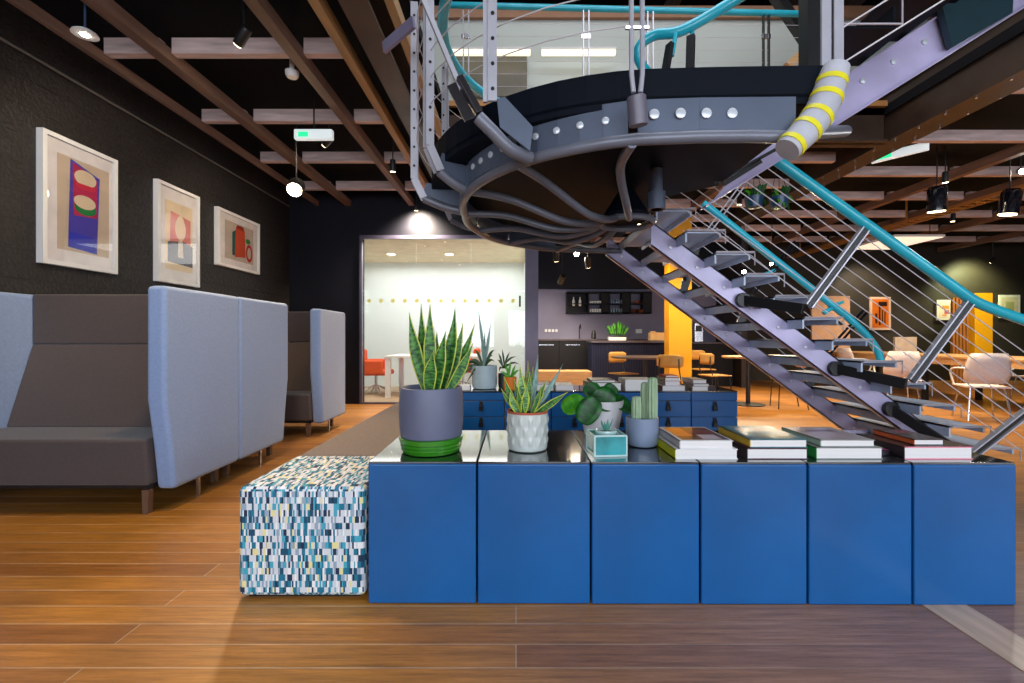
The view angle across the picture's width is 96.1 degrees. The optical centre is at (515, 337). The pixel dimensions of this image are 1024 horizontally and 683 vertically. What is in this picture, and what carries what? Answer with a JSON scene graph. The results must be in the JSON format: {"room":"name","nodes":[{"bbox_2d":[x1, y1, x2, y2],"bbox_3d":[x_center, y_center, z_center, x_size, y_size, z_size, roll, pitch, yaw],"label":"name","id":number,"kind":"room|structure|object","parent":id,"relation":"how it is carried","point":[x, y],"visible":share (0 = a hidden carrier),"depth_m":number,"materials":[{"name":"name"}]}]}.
{"room":"office lounge","nodes":[
{"label":"office lounge","id":0,"kind":"room"},
{"bbox_2d":[0,0,288,311],"bbox_3d":[-3.880,-0.760,2.035,0.200,3.720,11.270,0,0,0],"label":"wall","id":1,"kind":"structure","parent":0,"point":[33,95],"depth_m":4.40,"materials":[{"name":"black paint"}]},
{"bbox_2d":[36,127,117,273],"bbox_3d":[-3.752,-1.127,3.964,0.055,1.065,0.683,0,0,0],"label":"framed print","id":2,"kind":"object","parent":1,"relation":"attached to","point":[77,184],"visible":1,"depth_m":3.90,"materials":[{"name":"white paper"}]},
{"bbox_2d":[153,179,199,287],"bbox_3d":[-3.752,-1.127,5.106,0.055,1.065,0.632,0,0,0],"label":"framed print","id":3,"kind":"object","parent":1,"relation":"attached to","point":[176,211],"visible":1,"depth_m":5.06,"materials":[{"name":"paper"}]},
{"bbox_2d":[214,206,259,274],"bbox_3d":[-3.752,-1.285,6.226,0.055,0.730,0.936,0,0,0],"label":"framed print","id":4,"kind":"object","parent":1,"relation":"attached to","point":[236,237],"visible":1,"depth_m":6.15,"materials":[{"name":"paper"}]},
{"bbox_2d":[289,191,508,403],"bbox_3d":[-1.810,-0.760,7.735,4.340,3.720,0.130,0,0,0],"label":"wall","id":5,"kind":"structure","parent":0,"point":[323,238],"depth_m":7.67,"materials":[{"name":"black paint"}]},
{"bbox_2d":[359,235,537,403],"bbox_3d":[-1.115,-0.305,7.650,2.970,2.810,0.100,0,0,0],"label":"window","id":6,"kind":"structure","parent":5,"relation":"in","point":[531,256],"depth_m":7.64,"materials":[{"name":"clear glass"}]},
{"bbox_2d":[364,263,523,385],"bbox_3d":[-1.640,-0.400,10.450,4.280,3.000,0.100,0,0,0],"label":"wall","id":7,"kind":"structure","parent":0,"point":[386,323],"depth_m":10.40,"materials":[{"name":"white paint"}]},
{"bbox_2d":[0,381,1023,682],"bbox_3d":[4.910,1.146,4.200,17.780,0.108,16.000,0,0,0],"label":"floor","id":8,"kind":"structure","parent":0,"point":[95,588],"depth_m":1.77,"materials":[{"name":"brown wood"}]},
{"bbox_2d":[0,286,237,513],"bbox_3d":[-2.940,0.388,3.215,1.560,1.425,0.770,0,0,0],"label":"sofa","id":9,"kind":"object","parent":8,"relation":"on","point":[98,391],"visible":1,"depth_m":3.25,"materials":[{"name":"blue fabric"}]},
{"bbox_2d":[222,297,287,475],"bbox_3d":[-2.940,0.388,3.990,1.560,1.425,0.770,0,0,0],"label":"sofa","id":10,"kind":"object","parent":8,"relation":"on","point":[262,325],"visible":0.27,"depth_m":3.89,"materials":[{"name":"blue fabric"}]},
{"bbox_2d":[240,456,374,595],"bbox_3d":[-0.900,0.863,2.192,0.536,0.475,0.525,0,0,0],"label":"ottoman","id":11,"kind":"object","parent":8,"relation":"on","point":[304,522],"visible":0.73,"depth_m":1.93,"materials":[{"name":"fabric"}]},
{"bbox_2d":[284,309,344,436],"bbox_3d":[-2.940,0.388,5.455,1.560,1.425,0.770,0,0,0],"label":"sofa","id":12,"kind":"object","parent":8,"relation":"on","point":[315,393],"visible":0.48,"depth_m":5.40,"materials":[{"name":"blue fabric"}]},
{"bbox_2d":[301,403,399,455],"bbox_3d":[-0.902,0.864,3.451,0.532,0.472,1.978,0,0,0],"label":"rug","id":13,"kind":"object","parent":8,"relation":"on","point":[369,437],"visible":0.14,"depth_m":2.87,"materials":[{"name":"brown carpet"}]},
{"bbox_2d":[364,349,393,394],"bbox_3d":[-2.769,0.656,9.000,0.660,0.873,0.660,0,0,0],"label":"armchair","id":14,"kind":"object","parent":8,"relation":"on","point":[372,367],"visible":0.7,"depth_m":8.69,"materials":[{"name":"orange fabric"}]},
{"bbox_2d":[369,430,485,602],"bbox_3d":[-0.389,0.806,2.231,0.447,0.587,0.658,0,0,0],"label":"base cabinet","id":15,"kind":"object","parent":8,"relation":"on","point":[423,511],"visible":0.88,"depth_m":1.90,"materials":[{"name":"blue paint"}]},
{"bbox_2d":[399,304,474,456],"bbox_3d":[-0.364,0.175,2.092,0.336,0.677,0.290,0,0,21],"label":"potted plant","id":16,"kind":"object","parent":15,"relation":"on","point":[430,410],"visible":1,"depth_m":2.03,"materials":[{"name":"green plant"}]},
{"bbox_2d":[385,354,480,397],"bbox_3d":[-1.540,0.705,8.850,1.660,0.770,1.100,0,0,0],"label":"meeting table","id":17,"kind":"object","parent":8,"relation":"on","point":[401,357],"visible":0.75,"depth_m":8.32,"materials":[{"name":"white paint"}]},
{"bbox_2d":[462,385,504,433],"bbox_3d":[-0.337,0.806,4.711,0.444,0.587,0.578,0,0,0],"label":"base cabinet","id":18,"kind":"object","parent":8,"relation":"on","point":[482,409],"visible":0.45,"depth_m":4.45,"materials":[{"name":"blue paint"}]},
{"bbox_2d":[465,310,496,389],"bbox_3d":[-0.383,0.103,4.674,0.381,0.820,0.269,0,0,0],"label":"potted plant","id":19,"kind":"object","parent":18,"relation":"on","point":[484,376],"visible":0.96,"depth_m":4.61,"materials":[{"name":"blue plant"}]},
{"bbox_2d":[498,350,517,387],"bbox_3d":[-0.084,0.313,4.725,0.249,0.400,0.100,0,0,16],"label":"potted plant","id":20,"kind":"object","parent":18,"relation":"on","point":[500,375],"visible":0.81,"depth_m":4.73,"materials":[{"name":"green plant"}]},
{"bbox_2d":[505,385,550,429],"bbox_3d":[0.115,0.806,4.711,0.444,0.587,0.578,0,0,0],"label":"base cabinet","id":21,"kind":"object","parent":8,"relation":"on","point":[548,398],"visible":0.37,"depth_m":4.45,"materials":[{"name":"blue paint"}]},
{"bbox_2d":[502,361,518,389],"bbox_3d":[-0.059,0.365,4.550,0.156,0.296,0.130,0,0,39],"label":"potted plant","id":22,"kind":"object","parent":21,"relation":"on","point":[509,378],"visible":0.93,"depth_m":4.54,"materials":[{"name":"green plant"}]},
{"bbox_2d":[478,430,589,602],"bbox_3d":[0.074,0.806,2.230,0.465,0.587,0.661,0,0,0],"label":"base cabinet","id":23,"kind":"object","parent":8,"relation":"on","point":[534,508],"visible":0.95,"depth_m":1.90,"materials":[{"name":"blue paint"}]},
{"bbox_2d":[501,357,567,452],"bbox_3d":[0.085,0.304,2.130,0.307,0.418,0.197,0,0,0],"label":"potted plant","id":24,"kind":"object","parent":23,"relation":"on","point":[527,417],"visible":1,"depth_m":2.09,"materials":[{"name":"green plant"}]},
{"bbox_2d":[538,370,591,384],"bbox_3d":[0.928,0.870,9.050,1.052,0.460,0.500,0,0,0],"label":"bench","id":25,"kind":"object","parent":8,"relation":"on","point":[576,377],"visible":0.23,"depth_m":8.80,"materials":[{"name":"brown wood"}]},
{"bbox_2d":[550,385,584,432],"bbox_3d":[0.566,0.806,4.711,0.444,0.587,0.578,0,0,0],"label":"base cabinet","id":26,"kind":"object","parent":8,"relation":"on","point":[560,420],"visible":0.2,"depth_m":4.45,"materials":[{"name":"blue paint"}]},
{"bbox_2d":[553,382,572,389],"bbox_3d":[0.476,0.485,4.650,0.175,0.055,0.300,0,0,0],"label":"book","id":27,"kind":"object","parent":26,"relation":"on","point":[558,385],"visible":0.86,"depth_m":4.50,"materials":[{"name":"paper"}]},
{"bbox_2d":[538,339,648,369],"bbox_3d":[2.150,0.535,11.180,3.540,1.030,0.560,0,0,0],"label":"kitchen cabinet","id":28,"kind":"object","parent":8,"relation":"on","point":[552,353],"depth_m":10.93,"materials":[{"name":"metal"}]},
{"bbox_2d":[538,339,648,340],"bbox_3d":[2.150,0.040,11.180,3.540,0.040,0.560,0,0,0],"label":"countertop","id":29,"kind":"structure","parent":28,"relation":"on","point":[538,339],"depth_m":10.90,"materials":[{"name":"stone"}]},
{"bbox_2d":[608,352,638,377],"bbox_3d":[1.968,0.681,8.459,0.425,0.842,0.438,0,0,-29],"label":"chair","id":30,"kind":"object","parent":8,"relation":"on","point":[611,360],"visible":0.7,"depth_m":8.56,"materials":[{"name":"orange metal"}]},
{"bbox_2d":[586,341,663,380],"bbox_3d":[2.478,0.580,10.300,1.712,1.040,0.700,0,0,0],"label":"kitchen island","id":31,"kind":"object","parent":8,"relation":"on","point":[598,351],"visible":0.59,"depth_m":10.00,"materials":[{"name":"black wood"}]},
{"bbox_2d":[586,341,663,342],"bbox_3d":[2.478,0.080,10.300,1.712,0.040,0.700,0,0,0],"label":"island countertop","id":32,"kind":"structure","parent":31,"relation":"on","point":[586,341],"depth_m":9.95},
{"bbox_2d":[606,320,627,340],"bbox_3d":[2.247,-0.167,10.236,0.550,0.455,0.232,0,0,0],"label":"planter box","id":33,"kind":"object","parent":32,"relation":"on","point":[619,329],"visible":1,"depth_m":10.18,"materials":[{"name":"white paint"}]},
{"bbox_2d":[648,331,663,340],"bbox_3d":[3.115,-0.045,10.225,0.288,0.210,0.250,0,0,0],"label":"bin","id":34,"kind":"object","parent":32,"relation":"on","point":[652,336],"visible":0.94,"depth_m":10.10,"materials":[{"name":"brown wood"}]},
{"bbox_2d":[618,389,639,429],"bbox_3d":[1.018,0.806,4.711,0.444,0.587,0.578,0,0,0],"label":"base cabinet","id":35,"kind":"object","parent":8,"relation":"on","point":[628,394],"visible":0.14,"depth_m":4.45,"materials":[{"name":"blue paint"}]},
{"bbox_2d":[583,380,620,389],"bbox_3d":[0.865,0.475,4.650,0.330,0.075,0.300,0,0,0],"label":"book","id":36,"kind":"object","parent":35,"relation":"on","point":[617,384],"visible":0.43,"depth_m":4.50,"materials":[{"name":"paper"}]},
{"bbox_2d":[587,378,614,382],"bbox_3d":[0.855,0.425,4.650,0.233,0.024,0.300,0,0,0],"label":"book","id":37,"kind":"object","parent":36,"relation":"on","point":[597,380],"visible":0.91,"depth_m":4.50,"materials":[{"name":"paper"}]},
{"bbox_2d":[618,377,647,389],"bbox_3d":[1.215,0.461,4.650,0.292,0.105,0.300,0,0,0],"label":"book","id":38,"kind":"object","parent":35,"relation":"on","point":[627,383],"visible":0.66,"depth_m":4.50,"materials":[{"name":"paper"}]},
{"bbox_2d":[611,355,657,376],"bbox_3d":[2.244,0.710,8.000,1.160,0.780,1.160,0,0,0],"label":"round table","id":39,"kind":"object","parent":8,"relation":"on","point":[644,358],"visible":0.47,"depth_m":7.96,"materials":[{"name":"brown wood"}]},
{"bbox_2d":[572,430,698,603],"bbox_3d":[0.535,0.806,2.228,0.444,0.587,0.663,0,0,0],"label":"base cabinet","id":40,"kind":"object","parent":8,"relation":"on","point":[644,504],"visible":0.82,"depth_m":1.90,"materials":[{"name":"blue paint"}]},
{"bbox_2d":[561,382,631,434],"bbox_3d":[0.412,0.374,2.378,0.343,0.278,0.255,0,0,-40],"label":"potted plant","id":41,"kind":"object","parent":40,"relation":"on","point":[604,403],"visible":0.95,"depth_m":2.33,"materials":[{"name":"green plant"}]},
{"bbox_2d":[586,419,627,456],"bbox_3d":[0.402,0.435,2.055,0.148,0.156,0.148,0,0,-5],"label":"planter","id":42,"kind":"object","parent":40,"relation":"on","point":[605,441],"visible":1,"depth_m":1.99,"materials":[{"name":"teal ceramic"}]},
{"bbox_2d":[626,377,658,447],"bbox_3d":[0.603,0.349,2.200,0.152,0.327,0.152,0,0,0],"label":"potted plant","id":43,"kind":"object","parent":40,"relation":"on","point":[642,426],"visible":1,"depth_m":2.17,"materials":[{"name":"blue plant"}]},
{"bbox_2d":[657,355,683,384],"bbox_3d":[2.482,0.681,7.242,0.425,0.842,0.438,0,0,40],"label":"chair","id":44,"kind":"object","parent":8,"relation":"on","point":[664,361],"visible":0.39,"depth_m":7.07,"materials":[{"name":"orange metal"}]},
{"bbox_2d":[658,389,690,426],"bbox_3d":[1.470,0.806,4.711,0.444,0.587,0.578,0,0,0],"label":"base cabinet","id":45,"kind":"object","parent":8,"relation":"on","point":[674,407],"visible":0.36,"depth_m":4.45,"materials":[{"name":"blue paint"}]},
{"bbox_2d":[658,384,684,390],"bbox_3d":[1.540,0.490,4.640,0.224,0.045,0.300,0,0,0],"label":"book","id":46,"kind":"object","parent":45,"relation":"on","point":[660,387],"visible":0.55,"depth_m":4.49,"materials":[{"name":"paper"}]},
{"bbox_2d":[692,350,715,385],"bbox_3d":[3.877,0.681,9.609,0.425,0.842,0.438,0,0,-17],"label":"chair","id":47,"kind":"object","parent":8,"relation":"on","point":[695,353],"visible":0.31,"depth_m":9.79,"materials":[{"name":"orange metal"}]},
{"bbox_2d":[686,385,736,429],"bbox_3d":[1.922,0.806,4.711,0.444,0.587,0.578,0,0,0],"label":"base cabinet","id":48,"kind":"object","parent":8,"relation":"on","point":[715,407],"visible":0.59,"depth_m":4.45,"materials":[{"name":"blue paint"}]},
{"bbox_2d":[681,383,707,390],"bbox_3d":[1.798,0.493,4.640,0.156,0.040,0.300,0,0,0],"label":"book","id":49,"kind":"object","parent":48,"relation":"on","point":[693,388],"visible":0.75,"depth_m":4.49,"materials":[{"name":"paper"}]},
{"bbox_2d":[683,381,708,385],"bbox_3d":[1.807,0.460,4.630,0.156,0.024,0.280,0,0,0],"label":"book","id":50,"kind":"object","parent":49,"relation":"on","point":[686,383],"visible":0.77,"depth_m":4.49,"materials":[{"name":"paper"}]},
{"bbox_2d":[682,377,706,383],"bbox_3d":[1.798,0.427,4.650,0.136,0.039,0.300,0,0,0],"label":"book","id":51,"kind":"object","parent":50,"relation":"on","point":[694,380],"visible":1,"depth_m":4.52,"materials":[{"name":"paper"}]},
{"bbox_2d":[692,342,732,385],"bbox_3d":[4.474,0.600,10.700,0.959,1.000,0.560,0,0,0],"label":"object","id":52,"kind":"structure","parent":8,"relation":"on","point":[724,366],"depth_m":10.45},
{"bbox_2d":[692,323,702,341],"bbox_3d":[4.182,-0.125,10.640,0.207,0.450,0.320,0,0,0],"label":"coffee machine","id":53,"kind":"object","parent":52,"relation":"on","point":[697,330],"visible":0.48,"depth_m":10.50,"materials":[{"name":"metal"}]},
{"bbox_2d":[698,353,731,389],"bbox_3d":[3.469,0.681,8.048,0.438,0.842,0.425,0,0,-11],"label":"chair","id":54,"kind":"object","parent":8,"relation":"on","point":[704,358],"visible":0.83,"depth_m":7.92,"materials":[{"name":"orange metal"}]},
{"bbox_2d":[411,0,1023,461],"bbox_3d":[1.731,-0.996,3.106,4.818,4.114,2.708,0,0,0],"label":"staircase","id":55,"kind":"structure","parent":8,"relation":"on","point":[587,157],"depth_m":2.80,"materials":[{"name":"metal"}]},
{"bbox_2d":[627,93,647,127],"bbox_3d":[0.473,-0.882,1.790,0.074,0.120,0.095,0,0,37],"label":"metal fitting","id":56,"kind":"object","parent":55,"relation":"on","point":[636,103],"depth_m":1.76,"materials":[{"name":"grey metal"}]},
{"bbox_2d":[722,355,765,406],"bbox_3d":[3.833,0.700,7.600,0.800,0.800,0.800,0,0,0],"label":"round table","id":57,"kind":"object","parent":8,"relation":"on","point":[747,403],"visible":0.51,"depth_m":7.57,"materials":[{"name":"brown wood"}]},
{"bbox_2d":[695,430,805,603],"bbox_3d":[0.981,0.806,2.227,0.436,0.587,0.666,0,0,0],"label":"base cabinet","id":58,"kind":"object","parent":8,"relation":"on","point":[752,512],"visible":0.7,"depth_m":1.89,"materials":[{"name":"blue paint"}]},
{"bbox_2d":[657,435,737,458],"bbox_3d":[0.805,0.491,2.107,0.266,0.043,0.325,0,0,0],"label":"book","id":59,"kind":"object","parent":58,"relation":"on","point":[669,448],"visible":0.55,"depth_m":1.95,"materials":[{"name":"paper"}]},
{"bbox_2d":[659,427,732,448],"bbox_3d":[0.808,0.452,2.100,0.228,0.036,0.300,0,0,0],"label":"book","id":60,"kind":"object","parent":59,"relation":"on","point":[681,437],"visible":0.86,"depth_m":2.01,"materials":[{"name":"paper"}]},
{"bbox_2d":[720,434,807,458],"bbox_3d":[1.106,0.490,2.092,0.258,0.046,0.295,0,0,0],"label":"book","id":61,"kind":"object","parent":58,"relation":"on","point":[744,451],"visible":0.43,"depth_m":1.95,"materials":[{"name":"paper"}]},
{"bbox_2d":[718,426,807,447],"bbox_3d":[1.116,0.448,2.107,0.245,0.036,0.305,0,0,0],"label":"book","id":62,"kind":"object","parent":61,"relation":"on","point":[749,436],"visible":1,"depth_m":2.01,"materials":[{"name":"paper"}]},
{"bbox_2d":[811,296,849,385],"bbox_3d":[6.574,0.112,9.625,0.793,1.976,0.070,0,0,0],"label":"pinboard","id":63,"kind":"object","parent":8,"relation":"on","point":[821,332],"visible":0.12,"depth_m":9.60,"materials":[{"name":"brown wood"}]},
{"bbox_2d":[836,348,871,386],"bbox_3d":[6.712,0.650,9.200,0.537,0.904,0.586,0,0,0],"label":"shell chair","id":64,"kind":"object","parent":8,"relation":"on","point":[841,352],"visible":0.28,"depth_m":9.07,"materials":[{"name":"white"}]},
{"bbox_2d":[799,456,910,603],"bbox_3d":[1.418,0.806,2.226,0.424,0.587,0.668,0,0,0],"label":"base cabinet","id":65,"kind":"object","parent":8,"relation":"on","point":[858,511],"visible":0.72,"depth_m":1.89,"materials":[{"name":"blue paint"}]},
{"bbox_2d":[806,442,882,458],"bbox_3d":[1.410,0.488,2.087,0.283,0.050,0.285,0,0,0],"label":"book","id":66,"kind":"object","parent":65,"relation":"on","point":[813,451],"visible":0.45,"depth_m":1.95,"materials":[{"name":"paper"}]},
{"bbox_2d":[782,427,874,446],"bbox_3d":[1.410,0.448,2.098,0.232,0.030,0.285,0,0,0],"label":"book","id":67,"kind":"object","parent":66,"relation":"on","point":[819,436],"visible":0.89,"depth_m":2.02,"materials":[{"name":"paper"}]},
{"bbox_2d":[873,351,922,410],"bbox_3d":[5.966,0.650,7.165,0.586,0.904,0.537,0,0,20],"label":"shell chair","id":68,"kind":"object","parent":8,"relation":"on","point":[909,363],"visible":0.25,"depth_m":6.98,"materials":[{"name":"white plastic"}]},
{"bbox_2d":[829,351,1023,399],"bbox_3d":[7.700,0.700,8.100,1.200,0.800,5.000,0,0,0],"label":"table","id":69,"kind":"object","parent":8,"relation":"on","point":[942,358],"visible":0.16,"depth_m":8.10,"materials":[{"name":"brown wood"}]},
{"bbox_2d":[893,337,916,350],"bbox_3d":[7.800,0.139,9.225,0.440,0.318,0.050,0,0,0],"label":"table sign","id":70,"kind":"object","parent":69,"relation":"on","point":[901,343],"visible":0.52,"depth_m":9.20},
{"bbox_2d":[842,430,1014,604],"bbox_3d":[1.846,0.806,2.224,0.420,0.587,0.671,0,0,0],"label":"base cabinet","id":71,"kind":"object","parent":8,"relation":"on","point":[963,510],"visible":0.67,"depth_m":1.89,"materials":[{"name":"blue paint"}]},
{"bbox_2d":[856,433,972,458],"bbox_3d":[1.786,0.487,2.083,0.292,0.052,0.275,0,0,0],"label":"book","id":72,"kind":"object","parent":71,"relation":"on","point":[949,450],"visible":0.64,"depth_m":1.95,"materials":[{"name":"paper"}]},
{"bbox_2d":[873,429,943,444],"bbox_3d":[1.774,0.448,2.087,0.131,0.026,0.225,0,0,0],"label":"book","id":73,"kind":"object","parent":72,"relation":"on","point":[913,438],"visible":1,"depth_m":2.05,"materials":[{"name":"paper"}]},
{"bbox_2d":[950,293,992,385],"bbox_3d":[10.482,0.035,10.640,0.832,2.130,0.300,0,0,0],"label":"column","id":74,"kind":"structure","parent":8,"relation":"on","point":[969,334],"depth_m":10.56,"materials":[{"name":"paint"}]},
{"bbox_2d":[922,605,1023,671],"bbox_3d":[1.760,1.098,0.200,0.180,0.004,3.400,0,0,0],"label":"trim","id":75,"kind":"structure","parent":8,"relation":"on","point":[1001,641],"depth_m":1.72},
{"bbox_2d":[949,353,1013,420],"bbox_3d":[6.253,0.650,6.165,0.586,0.904,0.537,0,0,23],"label":"shell chair","id":76,"kind":"object","parent":8,"relation":"on","point":[988,362],"visible":0.88,"depth_m":6.01,"materials":[{"name":"white"}]},
{"bbox_2d":[0,0,1023,262],"bbox_3d":[4.910,-2.230,4.200,17.780,1.061,15.600,0,0,0],"label":"ceiling","id":77,"kind":"structure","parent":0,"point":[355,55],"depth_m":4.86,"materials":[{"name":"brown wood"}]},
{"bbox_2d":[69,3,99,41],"bbox_3d":[-2.905,-2.268,3.100,0.150,0.465,0.150,0,0,0],"label":"pendant lamp","id":78,"kind":"object","parent":77,"relation":"hanging from","point":[82,32],"visible":1,"depth_m":3.09,"materials":[{"name":"white metal"}]},
{"bbox_2d":[233,0,251,47],"bbox_3d":[-1.903,-2.268,3.202,0.155,0.465,0.070,0,0,31],"label":"spotlight","id":79,"kind":"object","parent":77,"relation":"hanging from","point":[244,33],"visible":1,"depth_m":3.19,"materials":[{"name":"black metal"}]},
{"bbox_2d":[285,59,298,79],"bbox_3d":[-1.899,-2.373,3.900,0.110,0.330,0.110,0,0,0],"label":"smoke detector","id":80,"kind":"object","parent":77,"relation":"attached to","point":[291,72],"visible":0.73,"depth_m":3.88,"materials":[{"name":"white paint"}]},
{"bbox_2d":[286,108,304,196],"bbox_3d":[-2.390,-2.013,4.995,0.170,0.974,0.219,0,0,-11],"label":"pendant lamp","id":81,"kind":"object","parent":77,"relation":"hanging from","point":[295,187],"visible":1,"depth_m":4.95,"materials":[{"name":"black metal"}]},
{"bbox_2d":[294,88,333,140],"bbox_3d":[-2.020,-2.240,4.598,0.380,0.520,0.063,0,0,0],"label":"exit sign","id":82,"kind":"object","parent":77,"relation":"hanging from","point":[313,134],"visible":0.97,"depth_m":4.57,"materials":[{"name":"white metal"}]},
{"bbox_2d":[448,1,797,86],"bbox_3d":[1.400,-3.211,5.150,4.401,1.102,0.068,0,0,0],"label":"gallery railing","id":83,"kind":"object","parent":77,"relation":"on","point":[763,13],"visible":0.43,"depth_m":5.13,"materials":[{"name":"grey metal"}]},
{"bbox_2d":[743,177,767,209],"bbox_3d":[3.264,-2.123,6.282,0.298,0.756,0.283,0,0,39],"label":"hanging planter","id":84,"kind":"object","parent":77,"relation":"hanging from","point":[753,194],"visible":0.86,"depth_m":6.24,"materials":[{"name":"plant"}]},
{"bbox_2d":[769,168,793,210],"bbox_3d":[3.635,-2.115,6.306,0.317,0.771,0.257,0,0,-5],"label":"hanging planter","id":85,"kind":"object","parent":77,"relation":"hanging from","point":[782,200],"visible":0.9,"depth_m":6.25,"materials":[{"name":"plant"}]},
{"bbox_2d":[856,207,944,249],"bbox_3d":[7.525,-2.190,9.185,0.950,0.620,1.230,0,0,0],"label":"ceiling light panel","id":86,"kind":"object","parent":77,"relation":"hanging from","point":[907,239],"visible":0.59,"depth_m":8.78,"materials":[{"name":"white paint"}]},
{"bbox_2d":[856,237,942,249],"bbox_3d":[7.525,-1.885,9.185,0.910,0.010,1.190,0,0,0],"label":"diffuser","id":87,"kind":"object","parent":86,"relation":"attached to","point":[908,241],"depth_m":9.06,"materials":[{"name":"white plastic"}]},
{"bbox_2d":[872,143,928,163],"bbox_3d":[4.661,-2.351,5.599,0.063,0.298,0.550,0,0,-38],"label":"exit sign","id":88,"kind":"object","parent":77,"relation":"hanging from","point":[920,147],"visible":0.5,"depth_m":5.53,"materials":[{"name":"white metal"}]},
{"bbox_2d":[783,184,1023,257],"bbox_3d":[6.800,-2.240,7.850,0.240,0.520,7.300,0,0,0],"label":"cable tray","id":89,"kind":"object","parent":77,"relation":"hanging from","point":[991,197],"visible":0.7,"depth_m":7.73,"materials":[{"name":"brown metal"}]},
{"bbox_2d":[926,146,947,212],"bbox_3d":[5.492,-2.069,6.002,0.222,0.862,0.236,0,0,0],"label":"pendant lamp","id":90,"kind":"object","parent":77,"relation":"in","point":[936,196],"visible":1,"depth_m":5.94,"materials":[{"name":"black metal"}]},
{"bbox_2d":[996,146,1023,215],"bbox_3d":[6.441,-2.049,6.002,0.243,0.903,0.210,0,0,45],"label":"pendant lamp","id":91,"kind":"object","parent":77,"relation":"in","point":[1010,199],"visible":1,"depth_m":5.94,"materials":[{"name":"black metal"}]},
{"bbox_2d":[538,289,715,341],"bbox_3d":[2.680,-0.710,11.560,4.640,3.620,0.120,0,0,0],"label":"wall","id":92,"kind":"structure","parent":0,"point":[552,314],"depth_m":11.50,"materials":[{"name":"grey paint"}]},
{"bbox_2d":[566,292,651,313],"bbox_3d":[2.276,-0.864,11.345,2.070,0.536,0.290,0,0,0],"label":"wall rack","id":93,"kind":"object","parent":92,"relation":"attached to","point":[604,297],"visible":1,"depth_m":11.20,"materials":[{"name":"black metal"}]},
{"bbox_2d":[538,235,719,288],"bbox_3d":[2.680,-1.870,11.400,4.640,1.300,0.200,0,0,0],"label":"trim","id":94,"kind":"structure","parent":92,"relation":"attached to","point":[604,273],"depth_m":11.30,"materials":[{"name":"black paint"}]},
{"bbox_2d":[413,0,882,65],"bbox_3d":[3.000,-4.539,3.950,12.200,2.922,10.100,0,0,0],"label":"ceiling","id":95,"kind":"structure","parent":0,"point":[791,23],"depth_m":8.04,"materials":[{"name":"black metal"}]},
{"bbox_2d":[452,47,530,55],"bbox_3d":[-0.346,-4.048,6.500,1.116,0.099,0.060,0,0,0],"label":"lamp","id":96,"kind":"object","parent":95,"relation":"hanging from","point":[501,51],"visible":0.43,"depth_m":6.47,"materials":[{"name":"white paint"}]},
{"bbox_2d":[541,47,615,55],"bbox_3d":[0.883,-4.048,6.500,1.060,0.099,0.060,0,0,0],"label":"lamp","id":97,"kind":"object","parent":95,"relation":"hanging from","point":[546,51],"visible":0.93,"depth_m":6.47,"materials":[{"name":"white paint"}]},
{"bbox_2d":[419,20,929,99],"bbox_3d":[3.000,-3.690,6.850,12.000,2.140,0.100,0,0,0],"label":"wall","id":98,"kind":"structure","parent":0,"point":[709,49],"depth_m":6.80,"materials":[{"name":"white paint"}]},
{"bbox_2d":[456,56,526,97],"bbox_3d":[-0.364,-3.843,6.730,1.049,0.646,0.060,0,0,0],"label":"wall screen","id":99,"kind":"object","parent":98,"relation":"attached to","point":[508,73],"visible":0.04,"depth_m":6.70,"materials":[{"name":"grey glass"}]},
{"bbox_2d":[419,6,933,19],"bbox_3d":[3.000,-4.785,6.770,12.000,0.170,0.060,0,0,0],"label":"trim","id":100,"kind":"structure","parent":98,"relation":"attached to","point":[850,12],"depth_m":6.74,"materials":[{"name":"brown wood"}]},
{"bbox_2d":[664,216,691,383],"bbox_3d":[3.075,-0.705,8.740,0.450,3.610,0.300,0,0,0],"label":"column","id":101,"kind":"structure","parent":0,"point":[677,326],"depth_m":8.60,"materials":[{"name":"paint"}]},
{"bbox_2d":[716,224,746,387],"bbox_3d":[5.060,-0.710,11.050,0.120,3.620,1.700,0,0,0],"label":"wall","id":102,"kind":"structure","parent":0,"point":[739,365],"depth_m":10.48,"materials":[{"name":"paint"}]},
{"bbox_2d":[747,242,1023,380],"bbox_3d":[9.300,-0.710,12.000,8.600,3.620,0.200,0,0,0],"label":"wall","id":103,"kind":"structure","parent":0,"point":[970,266],"depth_m":11.90,"materials":[{"name":"black paint"}]},
{"bbox_2d":[869,297,890,329],"bbox_3d":[9.388,-0.633,11.863,0.542,0.852,0.035,0,0,0],"label":"poster","id":104,"kind":"object","parent":103,"relation":"attached to","point":[875,310],"visible":0.88,"depth_m":11.85,"materials":[{"name":"orange paper"}]},
{"bbox_2d":[872,299,888,327],"bbox_3d":[9.388,-0.633,11.848,0.422,0.732,0.005,0,0,0],"label":"print","id":105,"kind":"object","parent":104,"relation":"attached to","point":[877,311],"depth_m":11.85},
{"bbox_2d":[936,300,949,319],"bbox_3d":[11.054,-0.723,11.863,0.413,0.516,0.035,0,0,0],"label":"poster","id":106,"kind":"object","parent":103,"relation":"attached to","point":[941,314],"visible":0.69,"depth_m":11.85,"materials":[{"name":"beige paper"}]},
{"bbox_2d":[939,302,949,317],"bbox_3d":[11.054,-0.723,11.848,0.293,0.396,0.005,0,0,0],"label":"print","id":107,"kind":"object","parent":106,"relation":"attached to","point":[946,305],"depth_m":11.85},
{"bbox_2d":[998,295,1019,317],"bbox_3d":[12.719,-0.814,11.863,0.542,0.594,0.035,0,0,0],"label":"poster","id":108,"kind":"object","parent":103,"relation":"attached to","point":[1012,302],"visible":0.64,"depth_m":11.85,"materials":[{"name":"paper"}]},
{"bbox_2d":[1002,297,1017,311],"bbox_3d":[12.719,-0.814,11.848,0.422,0.474,0.005,0,0,0],"label":"print","id":109,"kind":"object","parent":108,"relation":"attached to","point":[1011,303],"depth_m":11.85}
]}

